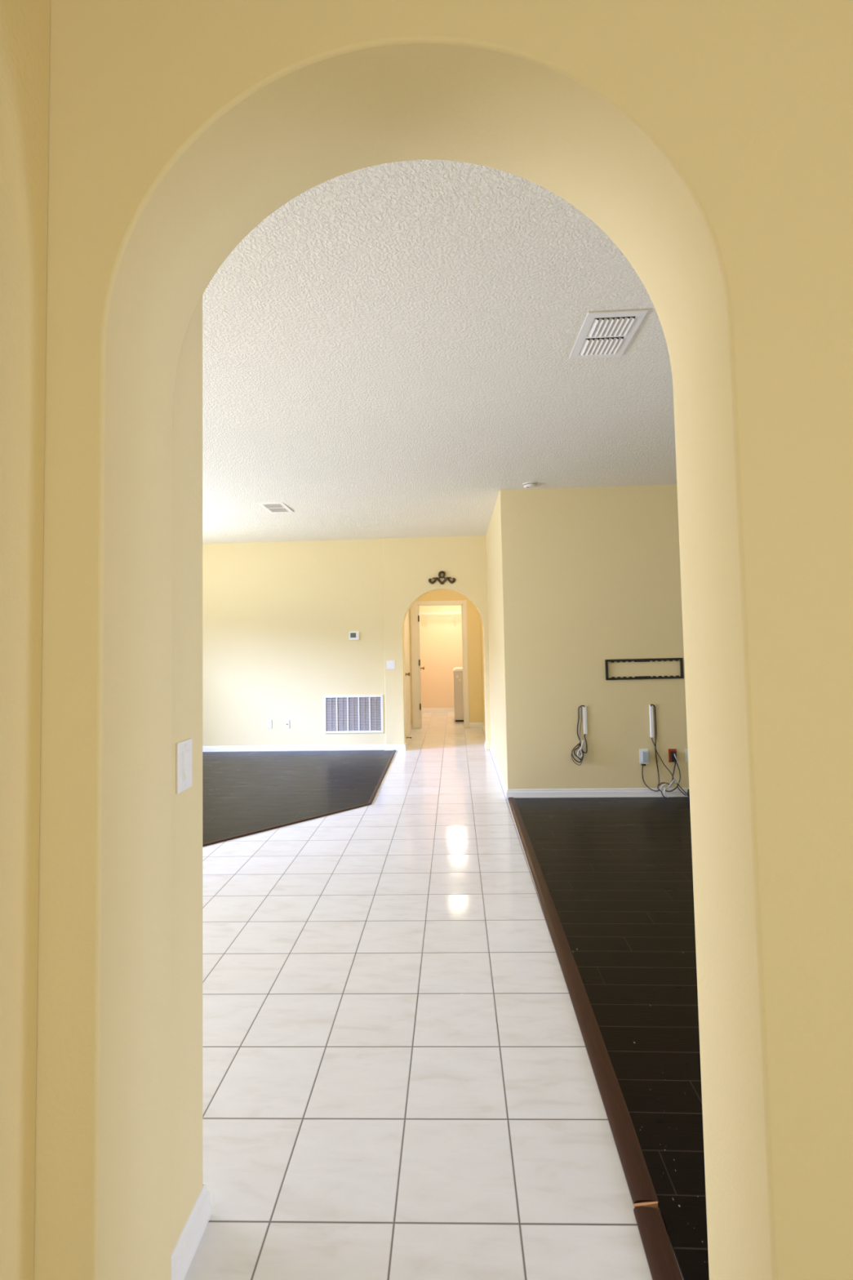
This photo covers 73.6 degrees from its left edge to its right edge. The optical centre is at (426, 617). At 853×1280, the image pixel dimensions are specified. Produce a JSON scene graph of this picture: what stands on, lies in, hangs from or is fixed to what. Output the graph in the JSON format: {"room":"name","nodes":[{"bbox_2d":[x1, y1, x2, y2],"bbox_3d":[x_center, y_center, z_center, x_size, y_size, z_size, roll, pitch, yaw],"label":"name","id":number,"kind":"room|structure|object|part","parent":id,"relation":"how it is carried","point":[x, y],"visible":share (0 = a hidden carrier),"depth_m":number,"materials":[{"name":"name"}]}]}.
{"room":"hallway","nodes":[
{"label":"hallway","id":0,"kind":"room"},
{"bbox_2d":[0,0,50,1279],"bbox_3d":[-0.838,-0.079,-0.514,0.150,2.950,3.084,-1,-3,3],"label":"wall","id":1,"kind":"structure","parent":0,"point":[24,24],"depth_m":0.97,"materials":[{"name":"yellow paint"}]},
{"bbox_2d":[171,296,202,1252],"bbox_3d":[-2.856,0.054,1.464,4.552,2.950,0.246,-1,-3,3],"label":"wall","id":2,"kind":"structure","parent":0,"point":[187,637],"depth_m":1.37,"materials":[{"name":"yellow paint"}]},
{"bbox_2d":[176,737,191,793],"bbox_3d":[-0.569,0.350,1.351,0.014,0.116,0.072,-1,-3,3],"label":"light switch","id":3,"kind":"object","parent":2,"relation":"attached to","point":[184,748],"visible":1,"depth_m":1.34,"materials":[{"name":"white plastic"}]},
{"bbox_3d":[-0.570,0.350,1.351,0.002,0.068,0.035,-1,-3,3],"label":"switch frame","id":4,"kind":"part","parent":3,"relation":"part of","materials":[{"name":"white plastic"}]},
{"bbox_2d":[171,1183,211,1279],"bbox_3d":[-0.548,1.438,1.317,0.014,0.084,0.212,-1,-3,3],"label":"baseboard","id":5,"kind":"structure","parent":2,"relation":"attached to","point":[185,1247],"depth_m":1.32,"materials":[{"name":"white paint"}]},
{"bbox_2d":[202,535,490,749],"bbox_3d":[-1.918,0.343,7.856,5.800,2.950,0.200,-1,-3,3],"label":"wall","id":6,"kind":"structure","parent":0,"point":[278,618],"depth_m":7.77,"materials":[{"name":"yellow paint"}]},
{"bbox_2d":[266,720,271,728],"bbox_3d":[-2.135,1.446,7.740,0.070,0.116,0.009,-1,-3,3],"label":"wall outlet","id":7,"kind":"object","parent":6,"relation":"attached to","point":[268,722],"visible":1,"depth_m":7.74,"materials":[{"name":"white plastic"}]},
{"bbox_2d":[284,720,289,728],"bbox_3d":[-1.891,1.445,7.725,0.070,0.116,0.016,-1,-3,3],"label":"wall jack","id":8,"kind":"object","parent":6,"relation":"attached to","point":[286,722],"visible":1,"depth_m":7.73,"materials":[{"name":"white plastic"}]},
{"bbox_2d":[202,744,405,751],"bbox_3d":[-2.435,1.781,7.722,4.319,0.084,0.044,-1,-3,3],"label":"baseboard","id":9,"kind":"structure","parent":6,"relation":"attached to","point":[314,747],"depth_m":7.70,"materials":[{"name":"white paint"}]},
{"bbox_2d":[324,694,383,733],"bbox_3d":[-0.982,1.304,7.689,0.800,0.508,0.012,-1,-3,3],"label":"air vent","id":10,"kind":"object","parent":6,"relation":"in","point":[358,713],"visible":1,"depth_m":7.69,"materials":[{"name":"white metal"}]},
{"bbox_3d":[-1.287,1.310,7.703,0.141,0.448,0.008,-1,-3,3],"label":"louvre panel","id":11,"kind":"part","parent":10,"relation":"part of","materials":[{"name":"grey metal"}]},
{"bbox_3d":[-1.134,1.307,7.696,0.133,0.448,0.008,-1,-3,3],"label":"louvre panel","id":12,"kind":"part","parent":10,"relation":"part of","materials":[{"name":"grey metal"}]},
{"bbox_3d":[-0.985,1.304,7.689,0.133,0.448,0.008,-1,-3,3],"label":"louvre panel","id":13,"kind":"part","parent":10,"relation":"part of","materials":[{"name":"grey metal"}]},
{"bbox_3d":[-0.836,1.300,7.681,0.133,0.448,0.008,-1,-3,3],"label":"louvre panel","id":14,"kind":"part","parent":10,"relation":"part of","materials":[{"name":"grey metal"}]},
{"bbox_3d":[-0.683,1.297,7.674,0.141,0.448,0.008,-1,-3,3],"label":"louvre panel","id":15,"kind":"part","parent":10,"relation":"part of","materials":[{"name":"grey metal"}]},
{"bbox_2d":[348,631,359,639],"bbox_3d":[-0.981,0.248,7.729,0.137,0.116,0.030,-1,-3,3],"label":"thermostat","id":16,"kind":"object","parent":6,"relation":"attached to","point":[354,635],"visible":1,"depth_m":7.71,"materials":[{"name":"white plastic"}]},
{"bbox_2d":[386,660,395,669],"bbox_3d":[-0.481,0.637,7.664,0.116,0.116,0.014,-1,-3,3],"label":"light switch","id":17,"kind":"object","parent":6,"relation":"attached to","point":[390,664],"visible":1,"depth_m":7.66,"materials":[{"name":"white plastic"}]},
{"bbox_2d":[428,570,455,584],"bbox_3d":[0.208,-0.533,7.673,0.370,0.185,0.042,-1,-3,3],"label":"wall ornament","id":18,"kind":"object","parent":6,"relation":"attached to","point":[441,571],"visible":1,"depth_m":7.66,"materials":[{"name":"brown metal"}]},
{"bbox_2d":[408,609,411,724],"bbox_3d":[-0.395,0.534,8.795,0.143,2.600,1.839,-1,-3,3],"label":"wall","id":19,"kind":"structure","parent":0,"point":[409,610],"depth_m":9.64,"materials":[{"name":"yellow paint"}]},
{"bbox_2d":[404,610,410,740],"bbox_3d":[-0.271,0.790,8.957,0.077,2.100,0.920,-1,-3,3],"label":"door","id":20,"kind":"structure","parent":19,"relation":"in","point":[406,639],"depth_m":8.93,"materials":[{"name":"white paint"}]},
{"bbox_2d":[202,160,676,543],"bbox_3d":[-0.057,-1.287,4.599,9.900,0.278,6.750,-1,-3,3],"label":"ceiling","id":21,"kind":"structure","parent":0,"point":[386,353],"depth_m":2.85,"materials":[{"name":"white paint"}]},
{"bbox_2d":[257,502,293,513],"bbox_3d":[-1.531,-1.115,5.816,0.251,0.014,0.394,-1,-4,3],"label":"ceiling vent","id":22,"kind":"object","parent":21,"relation":"in","point":[272,508],"visible":1,"depth_m":5.79,"materials":[{"name":"grey metal"}]},
{"bbox_2d":[522,481,537,488],"bbox_3d":[0.930,-1.175,5.106,0.136,0.041,0.136,-1,-2,3],"label":"smoke detector","id":23,"kind":"object","parent":21,"relation":"attached to","point":[531,485],"visible":1,"depth_m":5.07,"materials":[{"name":"beige plastic"}]},
{"bbox_2d":[568,309,648,359],"bbox_3d":[0.812,-1.272,2.586,0.251,0.014,0.394,-1,-2,3],"label":"ceiling vent","id":24,"kind":"object","parent":21,"relation":"in","point":[602,334],"visible":1,"depth_m":2.56,"materials":[{"name":"white metal"}]},
{"bbox_2d":[419,604,462,708],"bbox_3d":[0.717,0.666,11.996,1.950,2.600,0.130,-1,-3,3],"label":"wall","id":25,"kind":"structure","parent":0,"point":[441,642],"depth_m":11.95,"materials":[{"name":"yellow paint"}]},
{"bbox_2d":[422,707,454,712],"bbox_3d":[0.720,1.920,11.865,1.685,0.084,0.014,-1,-3,3],"label":"baseboard","id":26,"kind":"structure","parent":25,"relation":"attached to","point":[424,709],"depth_m":11.88,"materials":[{"name":"white paint"}]},
{"bbox_2d":[419,612,461,626],"bbox_3d":[0.674,0.036,11.807,1.670,0.280,0.309,-1,-3,3],"label":"wire shelf","id":27,"kind":"object","parent":25,"relation":"attached to","point":[434,613],"visible":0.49,"depth_m":11.73,"materials":[{"name":"white plastic"}]},
{"bbox_2d":[33,0,852,1279],"bbox_3d":[0.852,-0.035,1.079,3.200,2.950,0.263,-1,-3,3],"label":"wall","id":28,"kind":"structure","parent":0,"point":[710,141],"depth_m":1.03,"materials":[{"name":"yellow paint"}]},
{"bbox_2d":[183,711,709,1279],"bbox_3d":[0.018,1.694,4.831,9.900,0.129,14.400,-1,-3,3],"label":"floor","id":29,"kind":"structure","parent":0,"point":[399,1082],"depth_m":2.12,"materials":[{"name":"tile"}]},
{"bbox_2d":[202,750,395,846],"bbox_3d":[-1.823,1.638,4.244,1.348,0.013,7.174,-3,-3,33],"label":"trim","id":30,"kind":"structure","parent":29,"relation":"on","point":[381,778],"depth_m":4.68,"materials":[{"name":"brown wood"}]},
{"bbox_2d":[453,666,463,721],"bbox_3d":[0.838,1.357,10.680,0.672,1.089,0.688,-1,-3,3],"label":"washing machine","id":31,"kind":"object","parent":29,"relation":"on","point":[458,671],"visible":0.38,"depth_m":10.35,"materials":[{"name":"metal"}]},
{"bbox_3d":[0.830,0.975,10.698,0.672,0.044,0.688,-1,-3,3],"label":"panel","id":32,"kind":"part","parent":31,"relation":"part of","materials":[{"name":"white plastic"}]},
{"bbox_2d":[507,797,658,1203],"bbox_3d":[0.662,1.544,3.289,0.072,0.014,3.751,-1,-3,3],"label":"trim","id":33,"kind":"structure","parent":29,"relation":"on","point":[640,1184],"depth_m":1.94,"materials":[{"name":"brown wood"}]},
{"bbox_2d":[633,1200,657,1208],"bbox_3d":[0.544,1.458,1.413,0.063,0.012,0.007,-1,-3,-5],"label":"wood splinter","id":34,"kind":"object","parent":33,"relation":"on","point":[651,1204],"visible":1,"depth_m":1.41,"materials":[{"name":"brown wood"}]},
{"bbox_2d":[633,1206,682,1279],"bbox_3d":[0.529,1.450,1.256,0.064,0.012,0.297,-1,-3,5],"label":"trim","id":35,"kind":"structure","parent":29,"relation":"on","point":[662,1262],"depth_m":1.32,"materials":[{"name":"brown wood"}]},
{"bbox_2d":[657,780,678,799],"bbox_3d":[2.137,1.522,5.043,0.180,0.156,0.045,-2,-3,10],"label":"cable","id":36,"kind":"object","parent":29,"relation":"on","point":[659,784],"visible":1,"depth_m":5.05,"materials":[{"name":"brown rubber"}]},
{"bbox_2d":[660,779,679,797],"bbox_3d":[2.150,1.509,5.037,0.164,0.158,0.022,-1,-3,3],"label":"cable","id":37,"kind":"object","parent":29,"relation":"on","point":[673,780],"visible":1,"depth_m":5.03,"materials":[{"name":"white plastic"}]},
{"bbox_2d":[675,779,686,795],"bbox_3d":[2.240,1.502,5.030,0.095,0.134,0.012,-2,-3,23],"label":"cable","id":38,"kind":"object","parent":29,"relation":"on","point":[675,780],"visible":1,"depth_m":5.02,"materials":[{"name":"brown rubber"}]},
{"bbox_2d":[409,590,483,724],"bbox_3d":[0.580,0.560,9.728,2.000,2.600,0.120,-1,-3,3],"label":"wall","id":39,"kind":"structure","parent":0,"point":[473,618],"depth_m":9.66,"materials":[{"name":"yellow paint"}]},
{"bbox_2d":[469,722,482,727],"bbox_3d":[0.836,1.808,9.589,0.226,0.084,0.014,-1,-3,3],"label":"baseboard","id":40,"kind":"structure","parent":39,"relation":"attached to","point":[471,724],"depth_m":9.59,"materials":[{"name":"white paint"}]},
{"bbox_2d":[480,615,484,726],"bbox_3d":[0.956,0.505,8.730,0.152,2.600,1.839,-1,-3,3],"label":"wall","id":41,"kind":"structure","parent":0,"point":[482,628],"depth_m":9.25,"materials":[{"name":"yellow paint"}]},
{"bbox_2d":[482,722,485,737],"bbox_3d":[0.897,1.764,8.674,0.014,0.084,1.838,-1,-3,3],"label":"baseboard","id":42,"kind":"structure","parent":41,"relation":"attached to","point":[483,726],"depth_m":9.03,"materials":[{"name":"white paint"}]},
{"bbox_2d":[485,484,688,789],"bbox_3d":[2.888,0.178,6.329,4.249,2.950,2.389,-1,-3,3],"label":"wall","id":43,"kind":"structure","parent":0,"point":[578,579],"depth_m":5.21,"materials":[{"name":"yellow paint"}]},
{"bbox_2d":[489,743,507,797],"bbox_3d":[0.785,1.654,6.347,0.014,0.084,2.384,-1,-3,3],"label":"baseboard","id":44,"kind":"structure","parent":43,"relation":"attached to","point":[499,771],"depth_m":6.05,"materials":[{"name":"white paint"}]},
{"bbox_2d":[579,706,582,741],"bbox_3d":[1.389,0.963,5.149,0.035,0.304,0.019,1,-4,-41],"label":"cable","id":45,"kind":"object","parent":43,"relation":"attached to","point":[581,707],"visible":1,"depth_m":5.15,"materials":[{"name":"grey rubber"}]},
{"bbox_2d":[582,706,587,733],"bbox_3d":[1.436,0.929,5.160,0.034,0.246,0.016,-1,-3,3],"label":"cover","id":46,"kind":"object","parent":43,"relation":"attached to","point":[584,708],"visible":1,"depth_m":5.15,"materials":[{"name":"white plastic"}]},
{"bbox_2d":[571,705,585,762],"bbox_3d":[1.368,1.049,5.141,0.135,0.513,0.036,-1,-3,3],"label":"hanging cable","id":47,"kind":"object","parent":46,"relation":"hanging from","point":[580,705],"visible":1,"depth_m":5.13,"materials":[{"name":"brown rubber"}]},
{"bbox_2d":[571,743,583,765],"bbox_3d":[1.353,1.228,5.115,0.108,0.194,0.008,-1,-3,3],"label":"hanging cable","id":48,"kind":"object","parent":47,"relation":"hanging from","point":[580,744],"visible":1,"depth_m":5.11,"materials":[{"name":"brown rubber"}]},
{"bbox_2d":[577,740,584,757],"bbox_3d":[1.383,1.179,5.111,0.070,0.155,0.022,-1,-3,-10],"label":"hanging cable","id":49,"kind":"object","parent":47,"relation":"hanging from","point":[580,748],"visible":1,"depth_m":5.10,"materials":[{"name":"white plastic"}]},
{"bbox_2d":[581,733,587,753],"bbox_3d":[1.414,1.137,5.128,0.068,0.170,0.026,1,-3,-33],"label":"cable","id":50,"kind":"object","parent":46,"relation":"hanging from","point":[584,734],"visible":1,"depth_m":5.13,"materials":[{"name":"brown rubber"}]},
{"bbox_2d":[506,787,688,799],"bbox_3d":[2.749,1.555,5.067,4.063,0.084,0.014,-1,-3,3],"label":"baseboard","id":51,"kind":"structure","parent":43,"relation":"attached to","point":[644,792],"depth_m":5.13,"materials":[{"name":"white paint"}]},
{"bbox_2d":[639,748,648,765],"bbox_3d":[1.955,1.254,5.109,0.080,0.144,0.036,-1,-3,3],"label":"adapter","id":52,"kind":"object","parent":43,"relation":"attached to","point":[644,753],"visible":1,"depth_m":5.09,"materials":[{"name":"white plastic"}]},
{"bbox_2d":[641,765,659,791],"bbox_3d":[1.998,1.431,5.087,0.143,0.238,0.017,-2,-3,13],"label":"power cord","id":53,"kind":"object","parent":52,"relation":"attached to","point":[642,766],"visible":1,"depth_m":5.10,"materials":[{"name":"brown rubber"}]},
{"bbox_2d":[604,657,684,679],"bbox_3d":[1.965,0.466,5.150,0.684,0.184,0.023,-2,-3,3],"label":"wall bracket","id":54,"kind":"object","parent":43,"relation":"attached to","point":[660,659],"visible":1,"depth_m":5.14,"materials":[{"name":"black metal"}]},
{"bbox_3d":[1.632,0.475,5.166,0.018,0.184,0.023,-2,-3,3],"label":"plate","id":55,"kind":"part","parent":54,"relation":"part of","materials":[{"name":"black metal"}]},
{"bbox_3d":[1.963,0.388,5.157,0.672,0.027,0.017,-2,-3,3],"label":"rail","id":56,"kind":"part","parent":54,"relation":"part of","materials":[{"name":"black metal"}]},
{"bbox_3d":[1.967,0.544,5.149,0.672,0.027,0.017,-2,-3,3],"label":"rail","id":57,"kind":"part","parent":54,"relation":"part of","materials":[{"name":"black metal"}]},
{"bbox_3d":[2.297,0.457,5.134,0.018,0.184,0.023,-2,-3,3],"label":"plate","id":58,"kind":"part","parent":54,"relation":"part of","materials":[{"name":"black metal"}]},
{"bbox_2d":[648,704,654,737],"bbox_3d":[2.027,0.932,5.131,0.034,0.290,0.016,-1,-3,3],"label":"cover","id":59,"kind":"object","parent":43,"relation":"attached to","point":[651,708],"visible":1,"depth_m":5.12,"materials":[{"name":"white plastic"}]},
{"bbox_2d":[650,703,659,782],"bbox_3d":[2.047,1.125,5.113,0.054,0.694,0.035,-2,-3,21],"label":"power cord","id":60,"kind":"object","parent":59,"relation":"hanging from","point":[651,704],"visible":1,"depth_m":5.11,"materials":[{"name":"brown rubber"}]},
{"bbox_2d":[651,737,674,779],"bbox_3d":[2.110,1.261,5.097,0.179,0.371,0.020,-2,-3,9],"label":"power cord","id":61,"kind":"object","parent":59,"relation":"hanging from","point":[651,737],"visible":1,"depth_m":5.10,"materials":[{"name":"brown rubber"}]},
{"bbox_2d":[668,748,676,762],"bbox_3d":[2.204,1.237,5.096,0.070,0.118,0.040,-1,-3,3],"label":"wall outlet","id":62,"kind":"object","parent":43,"relation":"attached to","point":[671,751],"visible":1,"depth_m":5.10,"materials":[{"name":"brown plastic"}]},
{"bbox_2d":[671,759,675,782],"bbox_3d":[2.170,1.395,5.072,0.104,0.265,0.023,-1,-3,-6],"label":"power cord","id":63,"kind":"object","parent":62,"relation":"attached to","point":[674,759],"visible":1,"depth_m":5.08,"materials":[{"name":"brown rubber"}]},
{"bbox_2d":[675,761,680,784],"bbox_3d":[2.240,1.381,5.070,0.043,0.196,0.021,-1,-3,-7],"label":"power cord","id":64,"kind":"object","parent":62,"relation":"attached to","point":[676,762],"visible":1,"depth_m":5.07,"materials":[{"name":"brown rubber"}]},
{"bbox_2d":[684,749,688,762],"bbox_3d":[2.351,1.237,5.104,0.070,0.116,0.009,-1,-3,3],"label":"wall outlet","id":65,"kind":"object","parent":43,"relation":"attached to","point":[686,750],"visible":0.34,"depth_m":5.10,"materials":[{"name":"white plastic"}]},
{"bbox_3d":[-0.255,0.633,10.918,0.115,2.600,2.179,-1,-3,3],"label":"wall","id":66,"kind":"structure","parent":0,"visible":0},
{"bbox_2d":[410,600,469,728],"bbox_3d":[0.244,0.809,10.098,0.959,2.151,0.911,-1,-3,3],"label":"door frame","id":67,"kind":"structure","parent":66,"relation":"in","point":[416,668],"depth_m":9.68,"materials":[{"name":"white paint"}]}
]}

